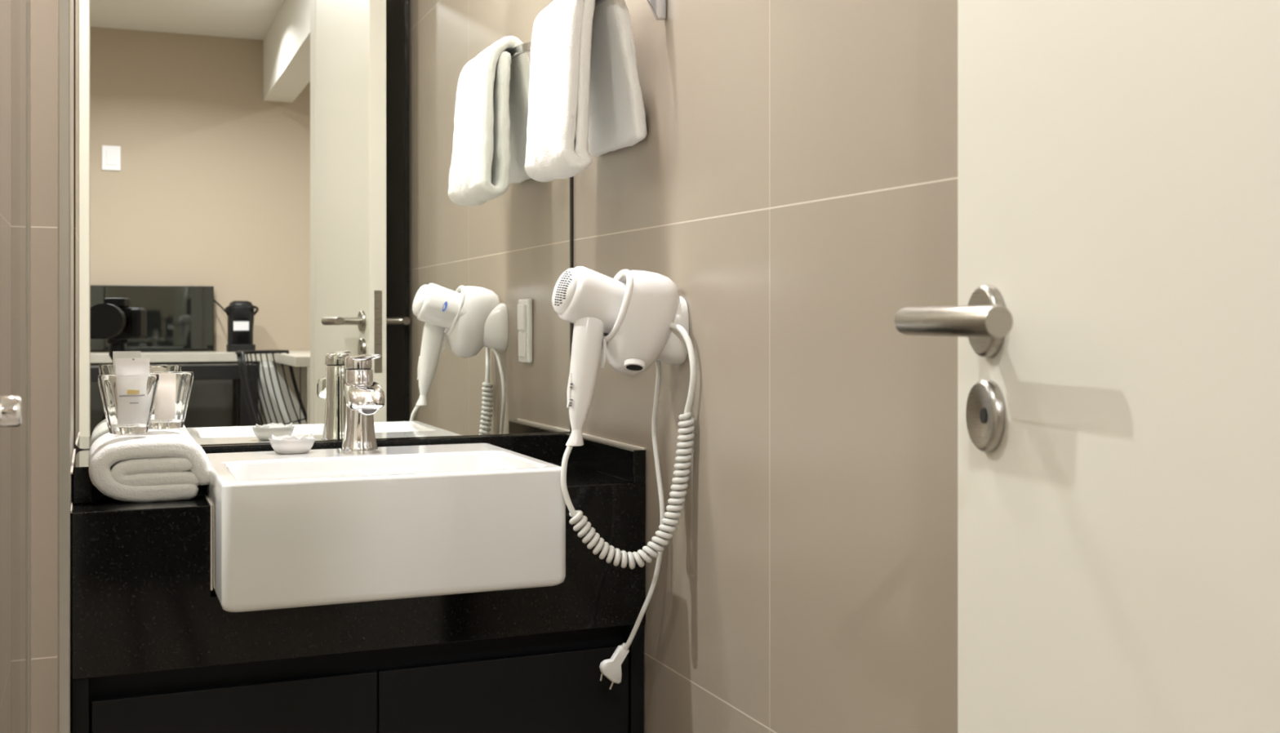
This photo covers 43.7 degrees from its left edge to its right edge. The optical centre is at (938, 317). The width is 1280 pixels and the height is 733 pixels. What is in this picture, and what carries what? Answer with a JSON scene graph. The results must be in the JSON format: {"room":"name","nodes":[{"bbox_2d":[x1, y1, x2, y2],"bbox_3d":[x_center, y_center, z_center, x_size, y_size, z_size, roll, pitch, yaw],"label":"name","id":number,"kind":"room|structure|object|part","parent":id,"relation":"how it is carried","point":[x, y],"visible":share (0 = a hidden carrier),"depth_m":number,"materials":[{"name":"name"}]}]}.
{"room":"hotel bathroom","nodes":[
{"label":"hotel bathroom","id":0,"kind":"room"},
{"bbox_2d":[71,0,73,732],"bbox_3d":[-1.127,-0.092,2.003,0.010,2.350,0.392,0,0,-29],"label":"wall partition","id":1,"kind":"structure","parent":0,"point":[72,1],"depth_m":2.01,"materials":[{"name":"beige paint"}]},
{"bbox_2d":[0,0,31,732],"bbox_3d":[-0.686,0.058,1.130,0.032,2.010,1.552,0,0,-29],"label":"shower door","id":2,"kind":"structure","parent":1,"relation":"attached to","point":[15,15],"depth_m":1.50,"materials":[{"name":"clear glass"}]},
{"bbox_3d":[-0.662,0.066,1.097,0.021,0.022,0.022,0,0,-29],"label":"knob","id":3,"kind":"part","parent":2,"relation":"part of","materials":[{"name":"silver metal"}]},
{"bbox_2d":[57,0,71,732],"bbox_3d":[-1.032,-0.017,1.827,0.014,2.200,0.010,0,0,-29],"label":"trim","id":4,"kind":"structure","parent":1,"relation":"attached to","point":[64,6],"depth_m":1.82,"materials":[{"name":"grey"}]},
{"bbox_2d":[31,0,571,732],"bbox_3d":[-1.347,-0.092,2.175,1.650,2.350,0.120,0,0,-29],"label":"wall","id":5,"kind":"structure","parent":0,"point":[43,12],"depth_m":2.16,"materials":[{"name":"beige tile"}]},
{"bbox_2d":[75,432,571,462],"bbox_3d":[-0.901,0.210,2.339,0.708,0.046,0.020,0,0,-29],"label":"backsplash","id":6,"kind":"structure","parent":5,"relation":"attached to","point":[547,447],"depth_m":2.43,"materials":[{"name":"black stone"}]},
{"bbox_2d":[75,0,573,448],"bbox_3d":[-0.907,-0.391,2.351,0.707,1.153,0.010,0,0,-28],"label":"wall mirror","id":7,"kind":"object","parent":5,"relation":"attached to","point":[269,194],"depth_m":2.33,"materials":[{"name":"silver mirror"}]},
{"bbox_2d":[71,623,643,732],"bbox_3d":[-0.814,0.698,2.178,0.706,0.530,0.362,0,0,-29],"label":"vanity cabinet","id":8,"kind":"object","parent":5,"relation":"attached to","point":[549,682],"visible":0.52,"depth_m":2.04,"materials":[{"name":"black wood"}]},
{"bbox_3d":[-0.879,0.700,1.946,0.327,0.476,0.018,0,0,-29],"label":"cabinet door","id":9,"kind":"part","parent":8,"relation":"part of","materials":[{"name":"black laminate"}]},
{"bbox_2d":[71,432,645,679],"bbox_3d":[-0.815,0.308,2.180,0.709,0.248,0.381,0,0,-29],"label":"countertop","id":10,"kind":"structure","parent":8,"relation":"on","point":[142,601],"depth_m":1.97,"materials":[{"name":"black stone"}]},
{"bbox_2d":[88,428,211,502],"bbox_3d":[-1.049,0.193,2.058,0.143,0.081,0.254,0,0,-29],"label":"rolled towel","id":11,"kind":"object","parent":10,"relation":"on","point":[154,465],"visible":0.98,"depth_m":1.95,"materials":[{"name":"white fabric"}]},
{"bbox_2d":[97,373,159,435],"bbox_3d":[-1.036,0.111,1.979,0.069,0.075,0.069,0,0,-29],"label":"drinking glass","id":12,"kind":"object","parent":11,"relation":"on","point":[128,401],"visible":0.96,"depth_m":1.96,"materials":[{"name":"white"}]},
{"bbox_2d":[115,358,149,375],"bbox_3d":[-1.032,0.095,1.982,0.039,0.086,0.011,0,0,-29],"label":"sachet","id":13,"kind":"object","parent":12,"relation":"in","point":[123,366],"visible":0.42,"depth_m":1.98,"materials":[{"name":"white paper"}]},
{"bbox_2d":[148,371,193,429],"bbox_3d":[-1.034,0.111,2.067,0.069,0.075,0.069,0,0,-29],"label":"drinking glass","id":14,"kind":"object","parent":11,"relation":"on","point":[174,389],"visible":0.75,"depth_m":2.05,"materials":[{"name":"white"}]},
{"bbox_2d":[200,443,565,612],"bbox_3d":[-0.759,0.268,2.081,0.402,0.152,0.451,0,0,-29],"label":"basin","id":15,"kind":"object","parent":10,"relation":"in","point":[317,526],"visible":0.92,"depth_m":1.89,"materials":[{"name":"white ceramic"}]},
{"bbox_2d":[268,432,315,453],"bbox_3d":[-0.914,0.178,2.190,0.062,0.027,0.062,0,0,-29],"label":"soap dish","id":16,"kind":"object","parent":15,"relation":"on","point":[286,444],"visible":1,"depth_m":2.17,"materials":[{"name":"white ceramic"}]},
{"bbox_2d":[341,353,385,450],"bbox_3d":[-0.827,0.122,2.224,0.051,0.140,0.118,0,0,-29],"label":"faucet","id":17,"kind":"object","parent":15,"relation":"on","point":[363,397],"visible":1,"depth_m":2.23,"materials":[{"name":"silver metal"}]},
{"bbox_3d":[-0.845,0.065,2.254,0.037,0.019,0.037,0,0,-29],"label":"lever","id":18,"kind":"part","parent":17,"relation":"part of","materials":[{"name":"silver metal"}]},
{"bbox_3d":[-0.824,0.112,2.218,0.051,0.039,0.098,0,0,-29],"label":"spout","id":19,"kind":"part","parent":17,"relation":"part of","materials":[{"name":"silver metal"}]},
{"bbox_3d":[-0.830,0.058,2.239,0.079,0.012,0.033,0,0,44],"label":"lever blade","id":20,"kind":"part","parent":17,"relation":"part of","materials":[{"name":"silver metal"}]},
{"bbox_3d":[-0.587,0.700,2.106,0.335,0.476,0.018,0,0,-29],"label":"cabinet door","id":21,"kind":"part","parent":8,"relation":"part of","materials":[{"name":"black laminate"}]},
{"bbox_2d":[573,0,957,732],"bbox_3d":[-0.067,-0.092,1.678,0.120,2.350,2.220,0,0,-29],"label":"wall","id":22,"kind":"structure","parent":0,"point":[793,176],"depth_m":1.72,"materials":[{"name":"beige tile"}]},
{"bbox_2d":[595,0,666,20],"bbox_3d":[-0.492,-0.448,2.267,0.060,0.084,0.399,0,0,-29],"label":"towel rail","id":23,"kind":"object","parent":22,"relation":"attached to","point":[658,7],"visible":0.14,"depth_m":2.10,"materials":[{"name":"silver metal"}]},
{"bbox_2d":[524,0,647,182],"bbox_3d":[-0.516,-0.341,2.249,0.129,0.283,0.260,0,0,-29],"label":"hand towel","id":24,"kind":"object","parent":23,"relation":"hanging from","point":[584,86],"visible":1,"depth_m":2.19,"materials":[{"name":"white fabric"}]},
{"bbox_2d":[599,269,688,689],"bbox_3d":[-0.398,0.219,2.047,0.105,0.565,0.122,0,0,-29],"label":"holder","id":25,"kind":"object","parent":22,"relation":"attached to","point":[641,335],"visible":0.82,"depth_m":2.01,"materials":[{"name":"white plastic"}]},
{"bbox_2d":[551,266,697,568],"bbox_3d":[-0.410,0.128,2.015,0.184,0.389,0.109,0,0,-11],"label":"hair dryer","id":26,"kind":"object","parent":25,"relation":"in","point":[588,299],"visible":1,"depth_m":1.98,"materials":[{"name":"white plastic"}]},
{"bbox_3d":[-0.470,0.204,1.966,0.020,0.096,0.024,0,0,-20],"label":"cord","id":27,"kind":"part","parent":26,"relation":"part of","materials":[{"name":"white plastic"}]},
{"bbox_2d":[566,373,573,408],"bbox_3d":[-0.470,0.093,1.975,0.008,0.044,0.013,0,0,-29],"label":"switch","id":28,"kind":"object","parent":26,"relation":"attached to","point":[570,386],"depth_m":1.97,"materials":[{"name":"grey plastic"}]},
{"bbox_3d":[-0.454,0.059,1.994,0.049,0.171,0.038,0,0,-29],"label":"handle","id":29,"kind":"part","parent":26,"relation":"part of","materials":[{"name":"white plastic"}]},
{"bbox_3d":[-0.392,0.221,1.983,0.159,0.203,0.031,0,0,-15],"label":"coiled cord","id":30,"kind":"part","parent":26,"relation":"part of","materials":[{"name":"white plastic"}]},
{"bbox_3d":[-0.336,0.069,2.007,0.070,0.129,0.011,0,0,43],"label":"cord","id":31,"kind":"part","parent":26,"relation":"part of","materials":[{"name":"white plastic"}]},
{"bbox_3d":[-0.278,-0.092,0.241,1.870,2.350,0.100,0,0,-29],"label":"wall","id":32,"kind":"structure","parent":0,"visible":0},
{"bbox_2d":[893,0,1279,732],"bbox_3d":[0.166,0.033,0.917,0.194,2.080,0.601,0,0,-29],"label":"door","id":33,"kind":"structure","parent":32,"relation":"in","point":[1115,321],"depth_m":0.96,"materials":[{"name":"beige wood"}]},
{"bbox_3d":[0.008,0.002,1.041,0.020,0.020,0.154,0,0,-23],"label":"lever","id":34,"kind":"part","parent":33,"relation":"part of","materials":[{"name":"silver metal"}]},
{"bbox_3d":[0.034,0.071,1.121,0.009,0.052,0.052,0,0,-23],"label":"keyhole plate","id":35,"kind":"part","parent":33,"relation":"part of","materials":[{"name":"silver metal"}]}
]}

